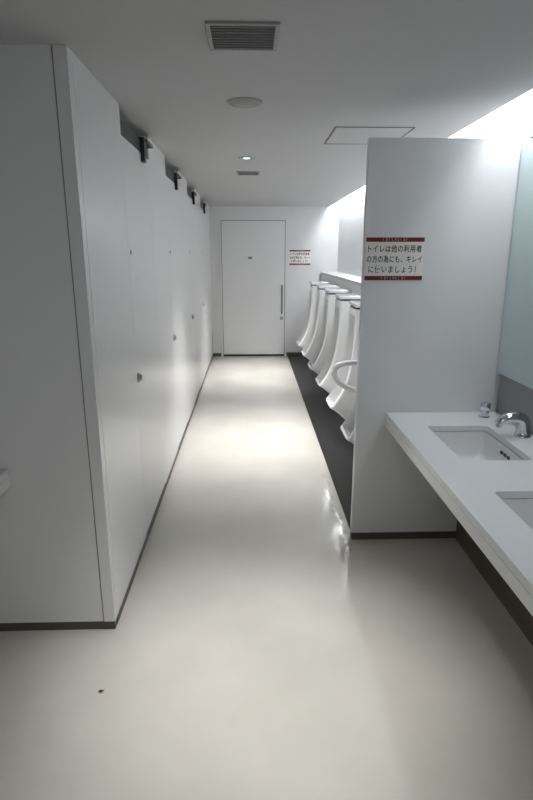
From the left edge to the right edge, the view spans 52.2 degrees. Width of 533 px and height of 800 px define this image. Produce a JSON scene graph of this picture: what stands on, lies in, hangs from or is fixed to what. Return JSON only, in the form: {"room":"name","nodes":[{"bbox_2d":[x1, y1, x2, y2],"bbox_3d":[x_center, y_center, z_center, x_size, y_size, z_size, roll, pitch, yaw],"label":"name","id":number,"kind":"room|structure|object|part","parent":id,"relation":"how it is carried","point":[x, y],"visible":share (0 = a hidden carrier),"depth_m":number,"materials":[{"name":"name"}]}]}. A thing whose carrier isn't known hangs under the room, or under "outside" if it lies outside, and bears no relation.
{"room":"public restroom","nodes":[
{"label":"public restroom","id":0,"kind":"room"},
{"bbox_2d":[0,44,103,622],"bbox_3d":[-1.386,-0.103,2.086,1.348,2.215,0.040,0,15,-2],"label":"wall","id":1,"kind":"structure","parent":0,"point":[49,564],"depth_m":2.09,"materials":[{"name":"white laminate"}]},
{"bbox_2d":[0,618,116,630],"bbox_3d":[-1.362,0.986,2.386,1.396,0.045,0.034,0,15,-2],"label":"baseboard","id":2,"kind":"structure","parent":1,"relation":"attached to","point":[92,624],"depth_m":2.38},
{"bbox_2d":[52,45,117,621],"bbox_3d":[-0.684,-0.109,2.107,0.048,2.215,0.050,0,15,-2],"label":"partition","id":3,"kind":"object","parent":2,"relation":"on","point":[62,59],"visible":1,"depth_m":2.03,"materials":[{"name":"white laminate"}]},
{"bbox_2d":[51,45,103,616],"bbox_3d":[-0.710,-0.109,2.108,0.005,2.215,0.034,0,15,-2],"label":"trim","id":4,"kind":"structure","parent":1,"relation":"attached to","point":[51,45],"depth_m":2.03,"materials":[{"name":"grey metal"}]},
{"bbox_2d":[120,120,165,533],"bbox_3d":[-0.697,-0.374,3.159,0.070,2.155,0.728,0,15,-2],"label":"door","id":5,"kind":"structure","parent":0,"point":[136,176],"depth_m":3.08,"materials":[{"name":"white laminate"}]},
{"bbox_3d":[-0.705,-1.474,3.132,0.070,0.018,0.196,0,15,-2],"label":"hinge plate","id":6,"kind":"part","parent":5,"relation":"part of","materials":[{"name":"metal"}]},
{"bbox_2d":[117,355,212,623],"bbox_3d":[-0.774,0.129,5.543,0.033,0.044,6.469,0,15,-2],"label":"baseboard","id":7,"kind":"structure","parent":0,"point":[185,430],"depth_m":3.36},
{"bbox_2d":[71,51,145,611],"bbox_3d":[-0.691,-0.207,2.467,0.040,2.215,0.690,0,15,-2],"label":"partition panel","id":8,"kind":"object","parent":7,"relation":"on","point":[97,111],"visible":0.76,"depth_m":2.38,"materials":[{"name":"white laminate"}]},
{"bbox_2d":[141,136,177,482],"bbox_3d":[-0.732,-0.576,3.828,0.040,2.215,0.669,0,15,-2],"label":"partition panel","id":9,"kind":"object","parent":7,"relation":"on","point":[156,158],"visible":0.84,"depth_m":3.78,"materials":[{"name":"white laminate"}]},
{"bbox_2d":[173,171,194,422],"bbox_3d":[-0.773,-0.943,5.178,0.040,2.215,0.669,0,15,-2],"label":"partition panel","id":10,"kind":"object","parent":7,"relation":"on","point":[182,183],"visible":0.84,"depth_m":5.14,"materials":[{"name":"white laminate"}]},
{"bbox_2d":[191,189,204,384],"bbox_3d":[-0.814,-1.310,6.529,0.040,2.215,0.669,0,15,-2],"label":"partition panel","id":11,"kind":"object","parent":7,"relation":"on","point":[197,198],"visible":0.72,"depth_m":6.50,"materials":[{"name":"white laminate"}]},
{"bbox_2d":[202,201,212,362],"bbox_3d":[-0.857,-1.699,7.961,0.040,2.215,0.839,0,15,-2],"label":"partition panel","id":12,"kind":"object","parent":7,"relation":"on","point":[207,217],"visible":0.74,"depth_m":7.92,"materials":[{"name":"white laminate"}]},
{"bbox_2d":[0,356,532,799],"bbox_3d":[-0.431,0.681,3.785,3.540,0.100,10.370,0,15,-2],"label":"floor","id":13,"kind":"structure","parent":0,"point":[246,657],"depth_m":2.19,"materials":[{"name":"plastic"}]},
{"bbox_2d":[288,355,353,527],"bbox_3d":[0.676,0.040,5.946,0.515,0.006,5.730,0,15,-2],"label":"floor mat","id":14,"kind":"object","parent":13,"relation":"on","point":[337,451],"depth_m":5.01,"materials":[{"name":"tile"}]},
{"bbox_2d":[296,281,330,348],"bbox_3d":[0.653,-1.069,7.733,0.441,1.196,0.326,0,15,-2],"label":"urinal","id":15,"kind":"object","parent":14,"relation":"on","point":[303,339],"visible":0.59,"depth_m":7.60,"materials":[{"name":"ceramic"}]},
{"bbox_2d":[296,285,316,348],"bbox_3d":[0.653,-1.047,7.739,0.441,1.150,0.322,0,15,-2],"label":"bowl","id":16,"kind":"object","parent":15,"relation":"on","point":[303,339],"depth_m":7.61,"materials":[{"name":"ceramic"}]},
{"bbox_2d":[301,284,339,359],"bbox_3d":[0.676,-0.859,6.961,0.441,1.196,0.326,0,15,-2],"label":"urinal","id":17,"kind":"object","parent":14,"relation":"on","point":[311,346],"visible":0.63,"depth_m":6.82,"materials":[{"name":"ceramic"}]},
{"bbox_2d":[301,288,325,359],"bbox_3d":[0.676,-0.837,6.967,0.441,1.150,0.322,0,15,-2],"label":"bowl","id":18,"kind":"object","parent":17,"relation":"on","point":[311,346],"depth_m":6.83,"materials":[{"name":"ceramic"}]},
{"bbox_2d":[307,288,351,374],"bbox_3d":[0.700,-0.649,6.189,0.441,1.196,0.326,0,15,-2],"label":"urinal","id":19,"kind":"object","parent":14,"relation":"on","point":[317,362],"visible":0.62,"depth_m":6.05,"materials":[{"name":"ceramic"}]},
{"bbox_2d":[307,293,335,374],"bbox_3d":[0.700,-0.627,6.195,0.441,1.150,0.322,0,15,-2],"label":"bowl","id":20,"kind":"object","parent":19,"relation":"on","point":[317,362],"depth_m":6.06,"materials":[{"name":"ceramic"}]},
{"bbox_2d":[315,293,360,393],"bbox_3d":[0.723,-0.440,5.418,0.441,1.196,0.326,0,15,-2],"label":"urinal","id":21,"kind":"object","parent":14,"relation":"on","point":[324,379],"visible":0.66,"depth_m":5.27,"materials":[{"name":"ceramic"}]},
{"bbox_2d":[326,300,359,419],"bbox_3d":[0.746,-0.230,4.646,0.441,1.196,0.326,0,15,-2],"label":"urinal","id":22,"kind":"object","parent":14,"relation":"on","point":[342,401],"visible":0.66,"depth_m":4.55,"materials":[{"name":"ceramic"}]},
{"bbox_2d":[340,403,355,443],"bbox_3d":[0.770,-0.021,3.874,0.441,1.196,0.326,0,15,-2],"label":"urinal","id":23,"kind":"object","parent":14,"relation":"on","point":[347,428],"visible":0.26,"depth_m":4.05,"materials":[{"name":"ceramic"}]},
{"bbox_2d":[322,473,350,558],"bbox_3d":[0.440,0.703,3.509,0.072,0.001,1.175,0,15,-2],"label":"reflection","id":24,"kind":"object","parent":13,"relation":"on","point":[327,483],"visible":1,"depth_m":3.37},
{"bbox_2d":[350,137,526,539],"bbox_3d":[0.871,-0.228,2.888,0.771,2.125,0.040,0,15,-2],"label":"partition wall","id":25,"kind":"structure","parent":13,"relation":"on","point":[431,343],"depth_m":2.80,"materials":[{"name":"white paint"}]},
{"bbox_2d":[364,237,424,279],"bbox_3d":[0.640,-0.706,2.727,0.292,0.207,0.006,0,15,-2],"label":"wall sign","id":26,"kind":"object","parent":25,"relation":"attached to","point":[386,258],"visible":1,"depth_m":2.73,"materials":[{"name":"white paper"}]},
{"bbox_2d":[0,0,532,205],"bbox_3d":[-0.556,-1.595,3.163,3.290,0.100,10.370,0,15,-2],"label":"ceiling","id":27,"kind":"structure","parent":0,"point":[437,68],"depth_m":2.11,"materials":[{"name":"paint"}]},
{"bbox_2d":[205,21,279,50],"bbox_3d":[-0.074,-1.148,1.723,0.225,0.008,0.225,0,15,-2],"label":"ceiling vent","id":28,"kind":"object","parent":27,"relation":"in","point":[221,35],"visible":1,"depth_m":1.70,"materials":[{"name":"grey metal"}]},
{"bbox_2d":[227,97,261,107],"bbox_3d":[-0.100,-1.352,2.481,0.164,0.012,0.164,0,15,-2],"label":"ceiling speaker","id":29,"kind":"object","parent":27,"relation":"attached to","point":[238,102],"visible":1,"depth_m":2.45},
{"bbox_2d":[232,100,257,106],"bbox_3d":[-0.100,-1.350,2.481,0.122,0.008,0.122,0,15,-2],"label":"speaker grille","id":30,"kind":"object","parent":29,"relation":"attached to","point":[235,103],"depth_m":2.47,"materials":[{"name":"white metal"}]},
{"bbox_2d":[238,156,254,159],"bbox_3d":[-0.144,-1.752,3.946,0.124,0.007,0.124,0,15,-2],"label":"recessed light","id":31,"kind":"object","parent":27,"relation":"in","point":[241,157],"visible":1,"depth_m":3.94,"materials":[{"name":"white plastic"}]},
{"bbox_2d":[236,171,259,175],"bbox_3d":[-0.158,-1.959,4.709,0.200,0.008,0.200,0,15,-2],"label":"ceiling vent","id":32,"kind":"object","parent":27,"relation":"in","point":[247,173],"visible":1,"depth_m":4.69,"materials":[{"name":"grey metal"}]},
{"bbox_2d":[324,127,415,143],"bbox_3d":[0.588,-1.552,3.204,0.440,0.004,0.480,0,15,-2],"label":"access hatch","id":33,"kind":"object","parent":27,"relation":"attached to","point":[339,135],"visible":0.83,"depth_m":3.13,"materials":[{"name":"paint"}]},
{"bbox_2d":[209,200,339,352],"bbox_3d":[-0.581,-1.948,8.389,3.340,2.560,0.100,0,15,-2],"label":"wall","id":34,"kind":"structure","parent":0,"point":[315,229],"depth_m":8.28,"materials":[{"name":"paint"}]},
{"bbox_2d":[165,166,187,446],"bbox_3d":[-0.738,-0.741,4.509,0.070,2.155,0.728,0,15,-2],"label":"door","id":35,"kind":"structure","parent":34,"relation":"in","point":[172,190],"depth_m":4.45,"materials":[{"name":"laminate"}]},
{"bbox_2d":[187,188,200,400],"bbox_3d":[-0.779,-1.107,5.859,0.070,2.155,0.728,0,15,-2],"label":"door","id":36,"kind":"structure","parent":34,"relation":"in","point":[190,195],"depth_m":5.81,"materials":[{"name":"laminate"}]},
{"bbox_2d":[200,201,208,372],"bbox_3d":[-0.819,-1.474,7.210,0.070,2.155,0.728,0,15,-2],"label":"door","id":37,"kind":"structure","parent":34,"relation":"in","point":[202,205],"depth_m":7.18,"materials":[{"name":"laminate"}]},
{"bbox_2d":[219,218,287,355],"bbox_3d":[-0.199,-1.702,8.381,1.030,2.090,0.068,0,15,-2],"label":"door","id":38,"kind":"structure","parent":34,"relation":"in","point":[252,251],"depth_m":8.38,"materials":[{"name":"white laminate"}]},
{"bbox_3d":[0.236,-1.554,8.428,0.026,0.446,0.056,0,15,-2],"label":"handle","id":39,"kind":"part","parent":38,"relation":"part of","materials":[{"name":"metal"}]},
{"bbox_2d":[286,352,301,355],"bbox_3d":[0.580,-0.737,8.696,0.540,0.050,0.012,0,15,-2],"label":"baseboard","id":40,"kind":"structure","parent":34,"relation":"attached to","point":[287,353],"depth_m":8.69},
{"bbox_2d":[289,250,310,264],"bbox_3d":[0.510,-2.174,8.306,0.320,0.220,0.006,0,15,-2],"label":"wall sign","id":41,"kind":"object","parent":34,"relation":"attached to","point":[296,257],"visible":1,"depth_m":8.30,"materials":[{"name":"white paper"}]},
{"bbox_2d":[322,274,360,293],"bbox_3d":[1.053,-0.578,5.789,0.240,1.280,5.730,0,15,-2],"label":"wall ledge","id":42,"kind":"object","parent":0,"point":[356,289],"depth_m":6.43,"materials":[{"name":"paint"}]},
{"bbox_2d":[331,360,357,392],"bbox_3d":[0.733,-0.168,4.071,0.501,0.310,0.080,0,15,-2],"label":"grab bar","id":43,"kind":"object","parent":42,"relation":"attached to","point":[338,365],"visible":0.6,"depth_m":4.04,"materials":[{"name":"plastic"}]},
{"bbox_2d":[337,89,532,276],"bbox_3d":[1.288,-0.615,3.485,0.100,2.560,10.370,0,15,-2],"label":"wall","id":44,"kind":"structure","parent":0,"point":[514,119],"depth_m":3.47,"materials":[{"name":"paint"}]},
{"bbox_2d":[320,272,360,285],"bbox_3d":[1.043,-1.210,5.617,0.260,0.030,5.730,0,15,-2],"label":"trim","id":45,"kind":"structure","parent":44,"relation":"attached to","point":[349,278],"depth_m":6.70,"materials":[{"name":"white plastic"}]},
{"bbox_2d":[385,412,532,615],"bbox_3d":[1.004,0.587,1.174,0.614,0.078,3.699,0,15,-2],"label":"countertop","id":46,"kind":"structure","parent":44,"relation":"attached to","point":[473,491],"depth_m":2.08,"materials":[{"name":"white stone"}]},
{"bbox_2d":[433,431,523,460],"bbox_3d":[0.957,0.292,2.519,0.336,0.151,0.506,0,15,-2],"label":"sink","id":47,"kind":"object","parent":46,"relation":"in","point":[467,445],"visible":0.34,"depth_m":2.73,"materials":[{"name":"ceramic"}]},
{"bbox_2d":[479,401,490,417],"bbox_3d":[1.143,0.051,2.847,0.054,0.079,0.054,0,15,-2],"label":"soap dispenser","id":48,"kind":"object","parent":46,"relation":"on","point":[485,406],"visible":1,"depth_m":2.83,"materials":[{"name":"silver metal"}]},
{"bbox_3d":[1.143,0.031,2.842,0.052,0.039,0.052,0,15,-2],"label":"dispenser knob","id":49,"kind":"part","parent":48,"relation":"part of","materials":[{"name":"silver metal"}]},
{"bbox_2d":[494,411,530,438],"bbox_3d":[1.152,0.113,2.543,0.174,0.122,0.074,0,15,-2],"label":"faucet","id":50,"kind":"object","parent":46,"relation":"on","point":[522,421],"visible":1,"depth_m":2.52,"materials":[{"name":"silver metal"}]},
{"bbox_2d":[501,498,532,529],"bbox_3d":[0.979,0.494,1.776,0.336,0.151,0.506,0,15,-2],"label":"sink","id":51,"kind":"object","parent":46,"relation":"in","point":[523,507],"visible":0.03,"depth_m":1.99,"materials":[{"name":"ceramic"}]},
{"bbox_2d":[496,374,532,434],"bbox_3d":[1.305,0.443,1.144,0.011,0.214,3.699,0,15,-2],"label":"backsplash","id":52,"kind":"structure","parent":44,"relation":"attached to","point":[513,396],"depth_m":2.75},
{"bbox_2d":[497,136,532,389],"bbox_3d":[1.292,-0.223,1.012,0.035,1.130,3.594,0,15,-2],"label":"wall mirror","id":53,"kind":"object","parent":44,"relation":"attached to","point":[515,356],"visible":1,"depth_m":2.62,"materials":[{"name":"clear glass"}]},
{"bbox_2d":[455,520,532,645],"bbox_3d":[1.157,1.009,1.293,0.020,0.575,3.698,0,15,-2],"label":"wall","id":54,"kind":"structure","parent":0,"point":[507,597],"depth_m":2.61,"materials":[{"name":"black"}]},
{"bbox_3d":[-2.151,-0.444,3.427,0.100,2.260,10.370,0,15,-2],"label":"wall","id":55,"kind":"structure","parent":0,"visible":0},
{"bbox_2d":[0,469,10,495],"bbox_3d":[-1.538,0.381,1.927,1.028,0.075,0.508,0,15,-2],"label":"countertop","id":56,"kind":"structure","parent":55,"relation":"attached to","point":[4,474],"depth_m":2.14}
]}

